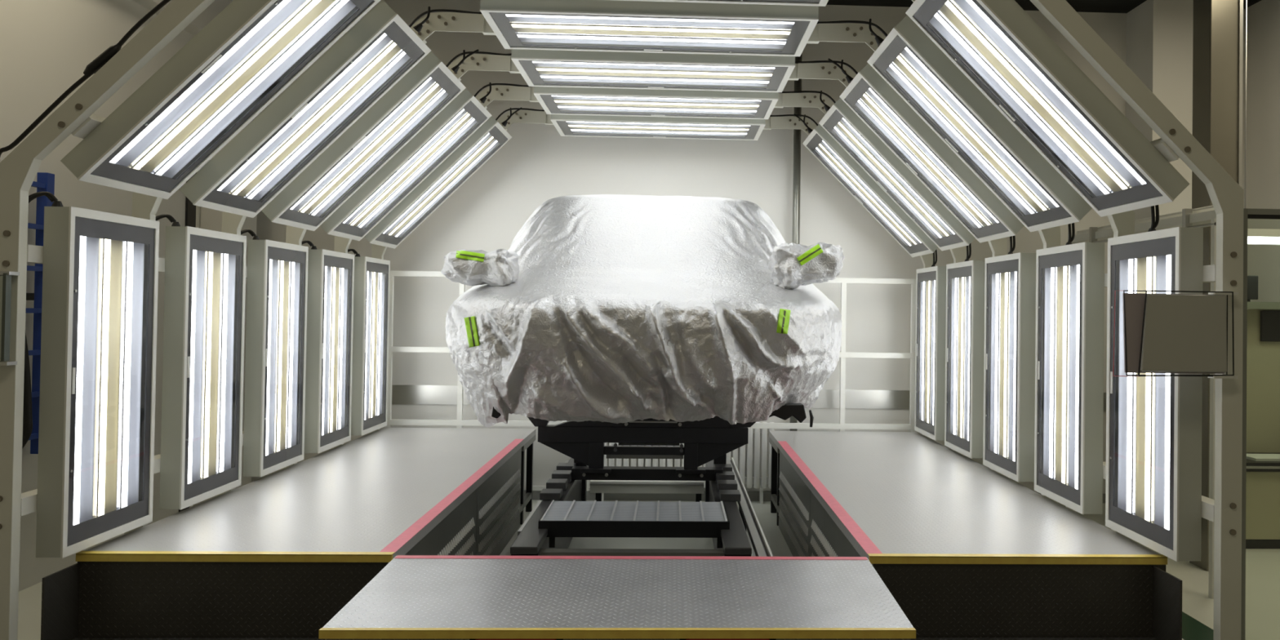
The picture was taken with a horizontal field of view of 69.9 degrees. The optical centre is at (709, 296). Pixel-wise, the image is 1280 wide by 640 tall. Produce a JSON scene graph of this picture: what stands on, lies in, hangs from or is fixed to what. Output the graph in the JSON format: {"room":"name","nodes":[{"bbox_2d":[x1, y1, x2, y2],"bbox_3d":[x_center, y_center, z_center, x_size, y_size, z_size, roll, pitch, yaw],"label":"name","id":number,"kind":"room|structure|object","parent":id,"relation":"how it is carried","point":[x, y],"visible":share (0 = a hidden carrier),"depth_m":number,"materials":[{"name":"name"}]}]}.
{"room":"car factory","nodes":[
{"label":"car factory","id":0,"kind":"room"},
{"bbox_2d":[0,0,195,591],"bbox_3d":[-4.332,-0.555,5.193,0.150,4.780,6.720,1,-1,-2],"label":"wall","id":1,"kind":"structure","parent":0,"point":[46,46],"depth_m":6.01,"materials":[{"name":"metal"}]},
{"bbox_2d":[25,172,54,453],"bbox_3d":[-4.214,0.101,5.449,0.124,1.760,0.640,1,-1,-2],"label":"ladder","id":2,"kind":"object","parent":1,"relation":"attached to","point":[45,182],"visible":0.53,"depth_m":5.70,"materials":[{"name":"blue metal"}]},
{"bbox_2d":[132,0,233,35],"bbox_3d":[-4.174,-2.575,5.728,0.150,0.718,5.720,1,-1,-2],"label":"trim","id":3,"kind":"structure","parent":1,"relation":"attached to","point":[216,6],"depth_m":7.52,"materials":[{"name":"paint"}]},
{"bbox_2d":[178,172,196,511],"bbox_3d":[-4.360,0.290,7.618,0.020,3.160,0.130,1,-1,-2],"label":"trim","id":4,"kind":"structure","parent":1,"relation":"in","point":[190,209],"depth_m":7.60,"materials":[{"name":"black paint"}]},
{"bbox_2d":[189,171,199,507],"bbox_3d":[-4.358,0.266,7.703,0.030,3.210,0.040,1,-1,-2],"label":"trim","id":5,"kind":"structure","parent":1,"relation":"attached to","point":[197,208],"depth_m":7.70,"materials":[{"name":"grey metal"}]},
{"bbox_2d":[193,114,258,506],"bbox_3d":[-4.201,-0.154,7.936,0.350,4.060,0.300,1,-1,-2],"label":"trim","id":6,"kind":"structure","parent":1,"relation":"attached to","point":[209,219],"depth_m":7.89,"materials":[{"name":"paint"}]},
{"bbox_2d":[17,499,1279,639],"bbox_3d":[1.206,1.932,2.886,15.000,0.100,11.720,1,-1,-2],"label":"floor","id":7,"kind":"structure","parent":0,"point":[1262,621],"depth_m":6.41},
{"bbox_2d":[75,426,536,637],"bbox_3d":[-2.149,1.512,6.050,1.344,0.734,4.212,1,-1,-2],"label":"work platform","id":8,"kind":"object","parent":7,"relation":"on","point":[280,553],"visible":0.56,"depth_m":4.36,"materials":[{"name":"black paint"}]},
{"bbox_2d":[517,460,568,536],"bbox_3d":[-1.215,1.674,6.833,0.030,0.460,2.600,1,-1,-2],"label":"rail","id":9,"kind":"object","parent":7,"relation":"on","point":[531,513],"visible":0.14,"depth_m":5.91,"materials":[{"name":"metal"}]},
{"bbox_2d":[124,0,1134,540],"bbox_3d":[-0.341,0.086,4.651,5.200,3.598,0.510,1,-1,-2],"label":"arch frame","id":10,"kind":"object","parent":7,"relation":"on","point":[144,206],"visible":0.1,"depth_m":4.66,"materials":[{"name":"paint"}]},
{"bbox_2d":[155,213,246,509],"bbox_3d":[-2.833,0.338,4.965,0.244,1.514,0.731,1,-1,-2],"label":"light","id":11,"kind":"object","parent":10,"relation":"attached to","point":[205,287],"visible":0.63,"depth_m":4.89,"materials":[{"name":"white metal"}]},
{"bbox_2d":[200,251,238,479],"bbox_3d":[-2.740,0.370,5.007,0.034,1.442,0.641,1,-1,-2],"label":"fluorescent tube","id":12,"kind":"object","parent":11,"relation":"on","point":[219,270],"depth_m":5.10,"materials":[{"name":"white glass"}]},
{"bbox_2d":[179,0,431,217],"bbox_3d":[-2.180,-1.093,5.044,1.092,1.277,0.686,1,-1,-2],"label":"light","id":13,"kind":"object","parent":10,"relation":"attached to","point":[379,51],"visible":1,"depth_m":4.91,"materials":[{"name":"white metal"}]},
{"bbox_2d":[228,44,411,200],"bbox_3d":[-2.176,-0.990,5.033,1.005,1.004,0.654,1,-1,-2],"label":"tubes","id":14,"kind":"object","parent":13,"relation":"on","point":[348,80],"depth_m":4.97,"materials":[{"name":"white glass"}]},
{"bbox_2d":[480,0,818,56],"bbox_3d":[-0.322,-1.508,5.080,1.755,0.109,0.699,1,-1,-2],"label":"light","id":15,"kind":"object","parent":10,"relation":"attached to","point":[582,25],"visible":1,"depth_m":4.98,"materials":[{"name":"white metal"}]},
{"bbox_2d":[510,22,791,48],"bbox_3d":[-0.322,-1.480,5.080,1.743,0.034,0.687,1,-1,-2],"label":"fluorescent tube","id":16,"kind":"object","parent":15,"relation":"on","point":[523,35],"depth_m":5.16,"materials":[{"name":"white glass"}]},
{"bbox_2d":[866,15,1092,231],"bbox_3d":[1.495,-1.038,5.196,1.092,1.276,0.687,1,-1,-2],"label":"light","id":17,"kind":"object","parent":10,"relation":"attached to","point":[912,64],"visible":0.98,"depth_m":5.06,"materials":[{"name":"white metal"}]},
{"bbox_2d":[884,70,1049,215],"bbox_3d":[1.489,-0.935,5.184,1.005,1.004,0.654,1,-1,-2],"label":"tube","id":18,"kind":"object","parent":17,"relation":"on","point":[951,105],"depth_m":5.12,"materials":[{"name":"white glass"}]},
{"bbox_2d":[1034,222,1104,514],"bbox_3d":[2.041,0.338,5.206,0.109,1.663,0.653,1,-1,-2],"label":"light","id":19,"kind":"object","parent":10,"relation":"attached to","point":[1070,277],"visible":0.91,"depth_m":5.08,"materials":[{"name":"white metal"}]},
{"bbox_2d":[1041,266,1070,484],"bbox_3d":[2.012,0.442,5.203,0.034,1.442,0.641,1,-1,-2],"label":"tube","id":20,"kind":"object","parent":19,"relation":"on","point":[1055,280],"depth_m":5.29,"materials":[{"name":"white glass"}]},
{"bbox_2d":[510,416,755,555],"bbox_3d":[-0.492,1.250,6.559,1.788,1.320,3.020,1,-1,-2],"label":"lift","id":21,"kind":"object","parent":7,"relation":"on","point":[563,513],"visible":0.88,"depth_m":6.65,"materials":[{"name":"black paint"}]},
{"bbox_2d":[491,403,813,426],"bbox_3d":[-0.401,0.029,6.139,2.090,1.354,3.000,1,-1,-2],"label":"car","id":22,"kind":"object","parent":21,"relation":"on","point":[797,411],"visible":0.03,"depth_m":4.87,"materials":[{"name":"black paint"}]},
{"bbox_2d":[440,194,844,427],"bbox_3d":[-0.400,0.019,6.114,2.379,1.440,3.341,1,-1,-2],"label":"car cover","id":23,"kind":"object","parent":22,"relation":"on","point":[616,308],"visible":1,"depth_m":4.71,"materials":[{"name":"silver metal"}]},
{"bbox_2d":[215,12,1060,502],"bbox_3d":[-0.378,0.098,5.559,5.200,3.598,0.510,1,-1,-2],"label":"arch frame","id":24,"kind":"object","parent":7,"relation":"on","point":[233,224],"visible":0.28,"depth_m":5.54,"materials":[{"name":"paint"}]},
{"bbox_2d":[240,229,308,476],"bbox_3d":[-2.870,0.351,5.873,0.244,1.514,0.731,1,-1,-2],"label":"light","id":25,"kind":"object","parent":24,"relation":"attached to","point":[276,328],"visible":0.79,"depth_m":5.79,"materials":[{"name":"white metal"}]},
{"bbox_2d":[274,262,301,452],"bbox_3d":[-2.777,0.383,5.915,0.034,1.442,0.641,1,-1,-2],"label":"fluorescent tube","id":26,"kind":"object","parent":25,"relation":"on","point":[287,276],"depth_m":6.01,"materials":[{"name":"white glass"}]},
{"bbox_2d":[261,49,479,231],"bbox_3d":[-2.178,-1.081,5.954,1.171,1.277,0.686,1,-1,-2],"label":"light","id":27,"kind":"object","parent":24,"relation":"attached to","point":[426,90],"visible":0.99,"depth_m":5.83,"materials":[{"name":"white metal"}]},
{"bbox_2d":[297,94,448,217],"bbox_3d":[-2.214,-0.978,5.941,1.005,1.004,0.654,1,-1,-2],"label":"tubes","id":28,"kind":"object","parent":27,"relation":"on","point":[386,127],"depth_m":5.88,"materials":[{"name":"white glass"}]},
{"bbox_2d":[408,9,482,27],"bbox_3d":[-1.534,-1.665,5.537,0.648,0.169,0.026,1,-1,-2],"label":"power cable","id":29,"kind":"object","parent":24,"relation":"attached to","point":[417,18],"visible":0.58,"depth_m":5.53,"materials":[{"name":"black rubber"}]},
{"bbox_2d":[511,48,795,92],"bbox_3d":[-0.359,-1.495,5.988,1.755,0.109,0.699,1,-1,-2],"label":"light","id":30,"kind":"object","parent":24,"relation":"attached to","point":[538,68],"visible":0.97,"depth_m":5.90,"materials":[{"name":"white metal"}]},
{"bbox_2d":[817,20,887,36],"bbox_3d":[0.828,-1.625,5.635,0.647,0.160,0.026,1,-1,-2],"label":"power cable","id":31,"kind":"object","parent":24,"relation":"attached to","point":[882,30],"visible":0.64,"depth_m":5.64,"materials":[{"name":"black rubber"}]},
{"bbox_2d":[827,58,1024,243],"bbox_3d":[1.418,-1.027,6.102,1.172,1.277,0.687,1,-1,-2],"label":"light","id":32,"kind":"object","parent":24,"relation":"attached to","point":[868,95],"visible":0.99,"depth_m":5.98,"materials":[{"name":"white metal"}]},
{"bbox_2d":[862,112,991,228],"bbox_3d":[1.451,-0.923,6.092,1.005,1.004,0.654,1,-1,-2],"label":"tube","id":33,"kind":"object","parent":32,"relation":"on","point":[908,136],"depth_m":6.03,"materials":[{"name":"white glass"}]},
{"bbox_2d":[982,235,1035,482],"bbox_3d":[2.003,0.350,6.114,0.109,1.663,0.653,1,-1,-2],"label":"light","id":34,"kind":"object","parent":24,"relation":"attached to","point":[1010,279],"visible":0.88,"depth_m":5.99,"materials":[{"name":"white metal"}]},
{"bbox_2d":[989,274,1008,457],"bbox_3d":[1.974,0.454,6.111,0.034,1.442,0.641,1,-1,-2],"label":"tube","id":35,"kind":"object","parent":34,"relation":"on","point":[998,283],"depth_m":6.21,"materials":[{"name":"white glass"}]},
{"bbox_2d":[280,53,1007,475],"bbox_3d":[-0.416,0.111,6.466,5.200,3.598,0.510,1,-1,-2],"label":"arch frame","id":36,"kind":"object","parent":7,"relation":"on","point":[477,62],"visible":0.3,"depth_m":6.45,"materials":[{"name":"paint"}]},
{"bbox_2d":[302,240,354,453],"bbox_3d":[-2.908,0.363,6.781,0.244,1.514,0.731,1,-1,-2],"label":"light","id":37,"kind":"object","parent":36,"relation":"attached to","point":[331,273],"visible":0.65,"depth_m":6.71,"materials":[{"name":"white metal"}]},
{"bbox_2d":[336,268,348,430],"bbox_3d":[-2.815,0.395,6.823,0.034,1.442,0.641,1,-1,-2],"label":"fluorescent tube","id":38,"kind":"object","parent":37,"relation":"on","point":[342,274],"depth_m":7.02,"materials":[{"name":"white glass"}]},
{"bbox_2d":[445,51,511,67],"bbox_3d":[-1.571,-1.653,6.445,0.648,0.169,0.026,1,-1,-2],"label":"power cable","id":39,"kind":"object","parent":36,"relation":"attached to","point":[468,52],"visible":0.53,"depth_m":6.44,"materials":[{"name":"black rubber"}]},
{"bbox_2d":[533,86,777,119],"bbox_3d":[-0.397,-1.483,6.896,1.755,0.109,0.699,1,-1,-2],"label":"light","id":40,"kind":"object","parent":36,"relation":"attached to","point":[553,100],"visible":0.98,"depth_m":6.82,"materials":[{"name":"white metal"}]},
{"bbox_2d":[795,60,857,75],"bbox_3d":[0.791,-1.613,6.542,0.647,0.160,0.026,1,-1,-2],"label":"power cable","id":41,"kind":"object","parent":36,"relation":"attached to","point":[817,61],"visible":0.51,"depth_m":6.54,"materials":[{"name":"black rubber"}]},
{"bbox_2d":[944,243,985,458],"bbox_3d":[1.965,0.363,7.021,0.109,1.663,0.653,1,-1,-2],"label":"light","id":42,"kind":"object","parent":36,"relation":"attached to","point":[965,281],"visible":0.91,"depth_m":6.91,"materials":[{"name":"white metal"}]},
{"bbox_2d":[950,288,964,438],"bbox_3d":[1.936,0.467,7.019,0.034,1.442,0.641,1,-1,-2],"label":"tube","id":43,"kind":"object","parent":42,"relation":"on","point":[957,295],"depth_m":7.11,"materials":[{"name":"white glass"}]},
{"bbox_2d":[589,480,703,502],"bbox_3d":[-0.556,1.781,8.050,1.000,0.300,0.120,1,-1,-2],"label":"pit crossmember","id":44,"kind":"object","parent":7,"relation":"on","point":[597,486],"visible":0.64,"depth_m":8.01,"materials":[{"name":"metal"}]},
{"bbox_2d":[329,85,966,455],"bbox_3d":[-0.453,0.123,7.374,5.200,3.598,0.510,1,-1,-2],"label":"arch frame","id":45,"kind":"object","parent":7,"relation":"on","point":[498,92],"visible":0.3,"depth_m":7.36,"materials":[{"name":"paint"}]},
{"bbox_2d":[347,248,390,435],"bbox_3d":[-2.945,0.376,7.688,0.244,1.514,0.731,1,-1,-2],"label":"light","id":46,"kind":"object","parent":45,"relation":"attached to","point":[369,407],"visible":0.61,"depth_m":7.61,"materials":[{"name":"white metal"}]},
{"bbox_2d":[320,82,492,240],"bbox_3d":[-2.255,-1.068,6.860,1.092,1.277,0.686,1,-1,-2],"label":"light","id":47,"kind":"object","parent":45,"relation":"attached to","point":[396,180],"visible":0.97,"depth_m":6.75,"materials":[{"name":"white metal"}]},
{"bbox_2d":[473,83,530,97],"bbox_3d":[-1.609,-1.640,7.353,0.648,0.169,0.026,1,-1,-2],"label":"power cable","id":48,"kind":"object","parent":45,"relation":"attached to","point":[492,84],"visible":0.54,"depth_m":7.35,"materials":[{"name":"black rubber"}]},
{"bbox_2d":[550,114,765,140],"bbox_3d":[-0.435,-1.470,7.804,1.755,0.109,0.699,1,-1,-2],"label":"light","id":49,"kind":"object","parent":45,"relation":"attached to","point":[586,126],"visible":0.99,"depth_m":7.74,"materials":[{"name":"white metal"}]},
{"bbox_2d":[777,90,835,103],"bbox_3d":[0.753,-1.600,7.450,0.647,0.160,0.026,1,-1,-2],"label":"power cable","id":50,"kind":"object","parent":45,"relation":"attached to","point":[799,91],"visible":0.67,"depth_m":7.45,"materials":[{"name":"black rubber"}]},
{"bbox_2d":[818,90,975,250],"bbox_3d":[1.420,-1.013,7.011,1.092,1.276,0.687,1,-1,-2],"label":"light","id":51,"kind":"object","parent":45,"relation":"attached to","point":[840,122],"visible":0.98,"depth_m":6.90,"materials":[{"name":"white metal"}]},
{"bbox_2d":[914,248,946,440],"bbox_3d":[1.928,0.375,7.929,0.109,1.663,0.653,1,-1,-2],"label":"light","id":52,"kind":"object","parent":45,"relation":"attached to","point":[931,282],"visible":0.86,"depth_m":7.82,"materials":[{"name":"white metal"}]},
{"bbox_2d":[385,271,915,431],"bbox_3d":[-0.517,0.870,8.407,4.864,2.133,0.045,1,-1,-2],"label":"guard rail","id":53,"kind":"object","parent":7,"relation":"on","point":[460,422],"visible":0.49,"depth_m":8.45,"materials":[{"name":"white metal"}]},
{"bbox_2d":[368,110,933,439],"bbox_3d":[-0.487,0.135,8.198,5.200,3.598,0.342,1,-1,-2],"label":"arch frame","id":54,"kind":"object","parent":7,"relation":"on","point":[378,251],"visible":0.24,"depth_m":8.26,"materials":[{"name":"paint"}]},
{"bbox_2d":[364,107,522,248],"bbox_3d":[-2.253,-1.056,7.769,1.171,1.277,0.686,1,-1,-2],"label":"light","id":55,"kind":"object","parent":54,"relation":"attached to","point":[491,136],"visible":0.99,"depth_m":7.67,"materials":[{"name":"white metal"}]},
{"bbox_2d":[495,107,544,120],"bbox_3d":[-1.647,-1.628,8.261,0.648,0.169,0.026,1,-1,-2],"label":"power cable","id":56,"kind":"object","parent":54,"relation":"attached to","point":[504,112],"visible":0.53,"depth_m":8.26,"materials":[{"name":"black rubber"}]},
{"bbox_2d":[769,114,817,125],"bbox_3d":[0.715,-1.588,8.358,0.647,0.160,0.026,1,-1,-2],"label":"power cable","id":57,"kind":"object","parent":54,"relation":"attached to","point":[811,118],"visible":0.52,"depth_m":8.36,"materials":[{"name":"black rubber"}]},
{"bbox_2d":[793,114,937,257],"bbox_3d":[1.343,-1.002,7.918,1.172,1.277,0.687,1,-1,-2],"label":"light","id":58,"kind":"object","parent":54,"relation":"attached to","point":[820,143],"visible":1,"depth_m":7.83,"materials":[{"name":"white metal"}]},
{"bbox_2d":[586,422,774,503],"bbox_3d":[-0.273,1.556,8.575,1.757,0.772,0.122,1,-1,-2],"label":"radiator","id":59,"kind":"object","parent":7,"relation":"on","point":[763,480],"visible":0.11,"depth_m":8.55,"materials":[{"name":"metal"}]},
{"bbox_2d":[726,457,773,556],"bbox_3d":[0.237,1.668,6.393,0.080,0.500,3.600,1,-1,-2],"label":"rail","id":60,"kind":"object","parent":7,"relation":"on","point":[749,518],"visible":0.4,"depth_m":5.80,"materials":[{"name":"metal"}]},
{"bbox_2d":[768,431,1167,637],"bbox_3d":[1.296,1.564,6.192,1.359,0.734,4.212,1,-1,-2],"label":"work platform","id":61,"kind":"object","parent":7,"relation":"on","point":[964,548],"visible":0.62,"depth_m":4.48,"materials":[{"name":"black paint"}]},
{"bbox_2d":[1065,205,1216,599],"bbox_3d":[3.312,0.689,7.014,0.210,2.565,2.200,1,-1,-2],"label":"metal frame","id":62,"kind":"object","parent":7,"relation":"on","point":[1206,216],"visible":0.4,"depth_m":6.10,"materials":[{"name":"metal"}]},
{"bbox_2d":[1071,209,1216,243],"bbox_3d":[3.344,-0.518,7.032,0.180,0.060,2.200,1,-1,-2],"label":"beam","id":63,"kind":"structure","parent":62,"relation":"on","point":[1199,217],"depth_m":6.65,"materials":[{"name":"grey metal"}]},
{"bbox_2d":[1189,0,1243,571],"bbox_3d":[3.703,-0.418,6.673,0.230,4.780,0.245,1,-1,-2],"label":"steel column","id":64,"kind":"structure","parent":7,"relation":"on","point":[1218,24],"depth_m":6.58,"materials":[{"name":"grey metal"}]},
{"bbox_2d":[1245,302,1279,548],"bbox_3d":[4.335,1.017,7.442,1.600,1.950,0.620,1,-1,-2],"label":"cabinet","id":65,"kind":"object","parent":7,"relation":"on","point":[1263,357],"visible":0.1,"depth_m":7.68,"materials":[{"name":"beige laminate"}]},
{"bbox_2d":[1247,275,1257,302],"bbox_3d":[4.497,-0.062,7.664,0.190,0.220,0.060,1,-1,-2],"label":"monitor","id":66,"kind":"object","parent":65,"relation":"on","point":[1252,281],"visible":0.45,"depth_m":7.64,"materials":[{"name":"black plastic"}]},
{"bbox_2d":[1246,453,1279,461],"bbox_3d":[4.525,1.299,7.351,0.420,0.020,0.250,1,-1,-2],"label":"paper stack","id":67,"kind":"object","parent":65,"relation":"on","point":[1257,457],"visible":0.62,"depth_m":7.29,"materials":[{"name":"white paper"}]},
{"bbox_2d":[1246,468,1279,471],"bbox_3d":[4.531,1.367,7.408,1.200,0.025,0.535,1,-1,-2],"label":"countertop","id":68,"kind":"structure","parent":65,"relation":"on","point":[1247,469],"depth_m":7.13,"materials":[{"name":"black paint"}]},
{"bbox_2d":[1246,452,1279,466],"bbox_3d":[4.532,1.322,7.411,1.200,0.025,0.530,1,-1,-2],"label":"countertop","id":69,"kind":"structure","parent":65,"relation":"on","point":[1249,462],"depth_m":7.15,"materials":[{"name":"beige paint"}]},
{"bbox_2d":[1247,302,1279,309],"bbox_3d":[4.341,0.075,7.651,1.600,0.060,0.230,1,-1,-2],"label":"shelf","id":70,"kind":"object","parent":65,"relation":"attached to","point":[1251,305],"depth_m":7.55,"materials":[{"name":"grey metal"}]},
{"bbox_2d":[1260,310,1279,342],"bbox_3d":[4.787,0.252,7.687,0.300,0.260,0.030,1,-1,-2],"label":"wall screen","id":71,"kind":"object","parent":65,"relation":"attached to","point":[1269,320],"visible":1,"depth_m":7.67,"materials":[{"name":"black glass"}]},
{"bbox_3d":[-0.352,1.832,1.011,6.070,0.002,8.100,1,-1,-2],"label":"trim","id":72,"kind":"structure","parent":7,"relation":"on","visible":0},
{"bbox_2d":[40,563,324,639],"bbox_3d":[-2.016,1.493,3.029,1.360,0.690,1.860,1,-1,-2],"label":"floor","id":73,"kind":"structure","parent":72,"relation":"on","point":[60,588],"depth_m":3.84,"materials":[{"name":"black paint"}]},
{"bbox_2d":[318,555,915,639],"bbox_3d":[-0.320,1.503,3.549,2.068,0.733,0.931,1,-1,-2],"label":"platform","id":74,"kind":"structure","parent":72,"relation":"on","point":[412,597],"depth_m":3.41,"materials":[{"name":"grey metal"}]},
{"bbox_2d":[0,0,1244,639],"bbox_3d":[-0.307,0.075,3.854,5.200,3.598,0.288,1,-1,-2],"label":"arch frame","id":75,"kind":"object","parent":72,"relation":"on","point":[19,169],"visible":0.94,"depth_m":3.83,"materials":[{"name":"paint"}]},
{"bbox_2d":[0,271,19,365],"bbox_3d":[-2.902,0.085,3.598,0.295,0.369,0.062,1,-1,-2],"label":"display board","id":76,"kind":"object","parent":75,"relation":"attached to","point":[5,280],"visible":1,"depth_m":3.58,"materials":[{"name":"metal"}]},
{"bbox_2d":[22,293,34,448],"bbox_3d":[-2.861,0.329,3.731,0.155,0.752,0.099,1,-1,-2],"label":"bundle","id":77,"kind":"object","parent":75,"relation":"hanging from","point":[27,411],"visible":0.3,"depth_m":3.74,"materials":[{"name":"blue plastic"}]},
{"bbox_2d":[0,0,170,156],"bbox_3d":[-2.330,-0.731,3.687,1.093,1.826,0.018,1,-1,-2],"label":"power cable","id":78,"kind":"object","parent":75,"relation":"attached to","point":[162,4],"visible":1,"depth_m":3.67,"materials":[{"name":"black rubber"}]},
{"bbox_2d":[83,43,121,75],"bbox_3d":[-2.454,-0.957,3.685,0.146,0.136,0.038,1,-1,-2],"label":"connector","id":79,"kind":"object","parent":78,"relation":"attached to","point":[98,63],"visible":0.99,"depth_m":3.67,"materials":[{"name":"black plastic"}]},
{"bbox_2d":[28,191,159,558],"bbox_3d":[-2.795,0.326,4.057,0.244,1.514,0.731,1,-1,-2],"label":"light","id":80,"kind":"object","parent":75,"relation":"attached to","point":[100,268],"visible":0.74,"depth_m":3.99,"materials":[{"name":"grey paint"}]},
{"bbox_2d":[92,238,148,518],"bbox_3d":[-2.702,0.358,4.100,0.034,1.442,0.641,1,-1,-2],"label":"fluorescent tube","id":81,"kind":"object","parent":80,"relation":"on","point":[120,266],"depth_m":4.19,"materials":[{"name":"white glass"}]},
{"bbox_2d":[60,0,380,199],"bbox_3d":[-2.103,-1.105,4.138,1.171,1.277,0.686,1,-1,-2],"label":"light","id":82,"kind":"object","parent":75,"relation":"attached to","point":[238,64],"visible":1,"depth_m":4.05,"materials":[{"name":"grey paint"}]},
{"bbox_2d":[110,0,358,178],"bbox_3d":[-2.138,-1.003,4.125,1.005,1.004,0.654,1,-1,-2],"label":"tubes","id":83,"kind":"object","parent":82,"relation":"on","point":[251,52],"depth_m":4.06,"materials":[{"name":"white glass"}]},
{"bbox_2d":[609,0,828,6],"bbox_3d":[-0.284,-1.520,4.173,1.755,0.109,0.699,1,-1,-2],"label":"light","id":84,"kind":"object","parent":75,"relation":"attached to","point":[784,2],"visible":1,"depth_m":4.51,"materials":[{"name":"grey paint"}]},
{"bbox_2d":[905,0,1189,217],"bbox_3d":[1.493,-1.052,4.287,1.172,1.277,0.687,1,-1,-2],"label":"light","id":85,"kind":"object","parent":75,"relation":"attached to","point":[996,45],"visible":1,"depth_m":4.20,"materials":[{"name":"grey paint"}]},
{"bbox_2d":[927,0,1142,197],"bbox_3d":[1.526,-0.948,4.276,1.005,1.004,0.654,1,-1,-2],"label":"fluorescent tube","id":86,"kind":"object","parent":85,"relation":"on","point":[995,44],"depth_m":4.21,"materials":[{"name":"white glass"}]},
{"bbox_2d":[1105,204,1203,561],"bbox_3d":[2.078,0.325,4.298,0.109,1.663,0.653,1,-1,-2],"label":"light","id":87,"kind":"object","parent":75,"relation":"attached to","point":[1153,482],"visible":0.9,"depth_m":4.20,"materials":[{"name":"grey paint"}]},
{"bbox_2d":[1114,256,1155,523],"bbox_3d":[2.049,0.429,4.295,0.034,1.442,0.641,1,-1,-2],"label":"tube","id":88,"kind":"object","parent":87,"relation":"on","point":[1135,397],"depth_m":4.41,"materials":[{"name":"white glass"}]},
{"bbox_2d":[1112,290,1238,378],"bbox_3d":[1.937,0.159,3.795,0.517,0.361,0.068,1,-1,-2],"label":"display board","id":89,"kind":"object","parent":75,"relation":"attached to","point":[1163,333],"visible":1,"depth_m":3.77,"materials":[{"name":"grey metal"}]},
{"bbox_2d":[910,565,1182,639],"bbox_3d":[1.390,1.544,3.169,1.320,0.690,1.860,1,-1,-2],"label":"step","id":90,"kind":"structure","parent":72,"relation":"on","point":[1166,588],"depth_m":4.04,"materials":[{"name":"black paint"}]},
{"bbox_2d":[1240,208,1279,639],"bbox_3d":[3.061,0.779,3.955,1.640,2.290,0.030,1,-1,-2],"label":"frame","id":91,"kind":"structure","parent":72,"relation":"on","point":[1248,213],"depth_m":3.91,"materials":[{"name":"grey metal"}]},
{"bbox_2d":[251,0,1126,493],"bbox_3d":[0.996,-0.426,8.851,15.000,4.780,0.150,1,-1,-2],"label":"wall","id":92,"kind":"structure","parent":0,"point":[537,165],"depth_m":8.73,"materials":[{"name":"paint"}]},
{"bbox_2d":[532,485,590,490],"bbox_3d":[-1.331,1.818,8.633,0.800,0.040,0.030,1,-1,-2],"label":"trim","id":93,"kind":"structure","parent":92,"relation":"attached to","point":[534,487],"depth_m":8.61,"materials":[{"name":"grey metal"}]},
{"bbox_2d":[391,384,1106,411],"bbox_3d":[0.329,0.973,8.723,9.500,0.180,0.012,1,-1,-2],"label":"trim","id":94,"kind":"structure","parent":92,"relation":"attached to","point":[401,393],"depth_m":8.75,"materials":[{"name":"metal"}]},
{"bbox_2d":[789,53,802,431],"bbox_3d":[0.812,-0.431,8.690,0.090,4.780,0.156,1,-1,-2],"label":"vertical pipe","id":95,"kind":"object","parent":92,"relation":"attached to","point":[797,84],"visible":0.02,"depth_m":8.63,"materials":[{"name":"metal"}]},
{"bbox_2d":[524,489,1105,502],"bbox_3d":[0.316,1.908,8.705,9.500,0.090,0.020,1,-1,-2],"label":"baseboard","id":96,"kind":"structure","parent":92,"relation":"attached to","point":[753,495],"depth_m":8.66,"materials":[{"name":"black metal"}]},
{"bbox_2d":[826,0,1261,13],"bbox_3d":[1.273,-2.946,3.031,15.000,0.100,11.870,1,-1,-2],"label":"ceiling","id":97,"kind":"structure","parent":0,"point":[1079,6],"depth_m":8.72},
{"bbox_2d":[1125,0,1193,220],"bbox_3d":[4.281,-0.380,8.661,0.450,4.778,0.500,1,-1,-2],"label":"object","id":98,"kind":"structure","parent":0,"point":[1159,33],"depth_m":8.44,"materials":[{"name":"paint"}]},
{"bbox_2d":[1182,611,1213,639],"bbox_3d":[2.896,1.906,2.941,0.260,0.002,11.690,1,-1,-2],"label":"floor","id":99,"kind":"structure","parent":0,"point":[1193,628],"depth_m":5.29,"materials":[{"name":"green paint"}]},
{"bbox_2d":[1242,0,1279,302],"bbox_3d":[5.309,-0.411,5.591,0.150,4.780,6.720,1,-1,-2],"label":"wall","id":100,"kind":"structure","parent":0,"point":[1263,57],"depth_m":8.46,"materials":[{"name":"paint"}]},
{"bbox_2d":[1244,0,1247,208],"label":"pipe","id":101,"kind":"object","parent":100,"relation":"hanging from","point":[1246,52],"depth_m":7.28,"materials":[{"name":"metal"}]},
{"bbox_2d":[1247,228,1279,244],"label":"lamp","id":102,"kind":"object","parent":100,"relation":"hanging from","point":[1260,236],"depth_m":7.20,"materials":[{"name":"metal"}]},
{"bbox_2d":[1247,228,1279,238],"bbox_3d":[4.664,-0.495,7.287,1.200,0.060,0.160,1,-1,-2],"label":"hood","id":103,"kind":"object","parent":102,"relation":"attached to","point":[1251,233],"depth_m":7.19,"materials":[{"name":"beige metal"}]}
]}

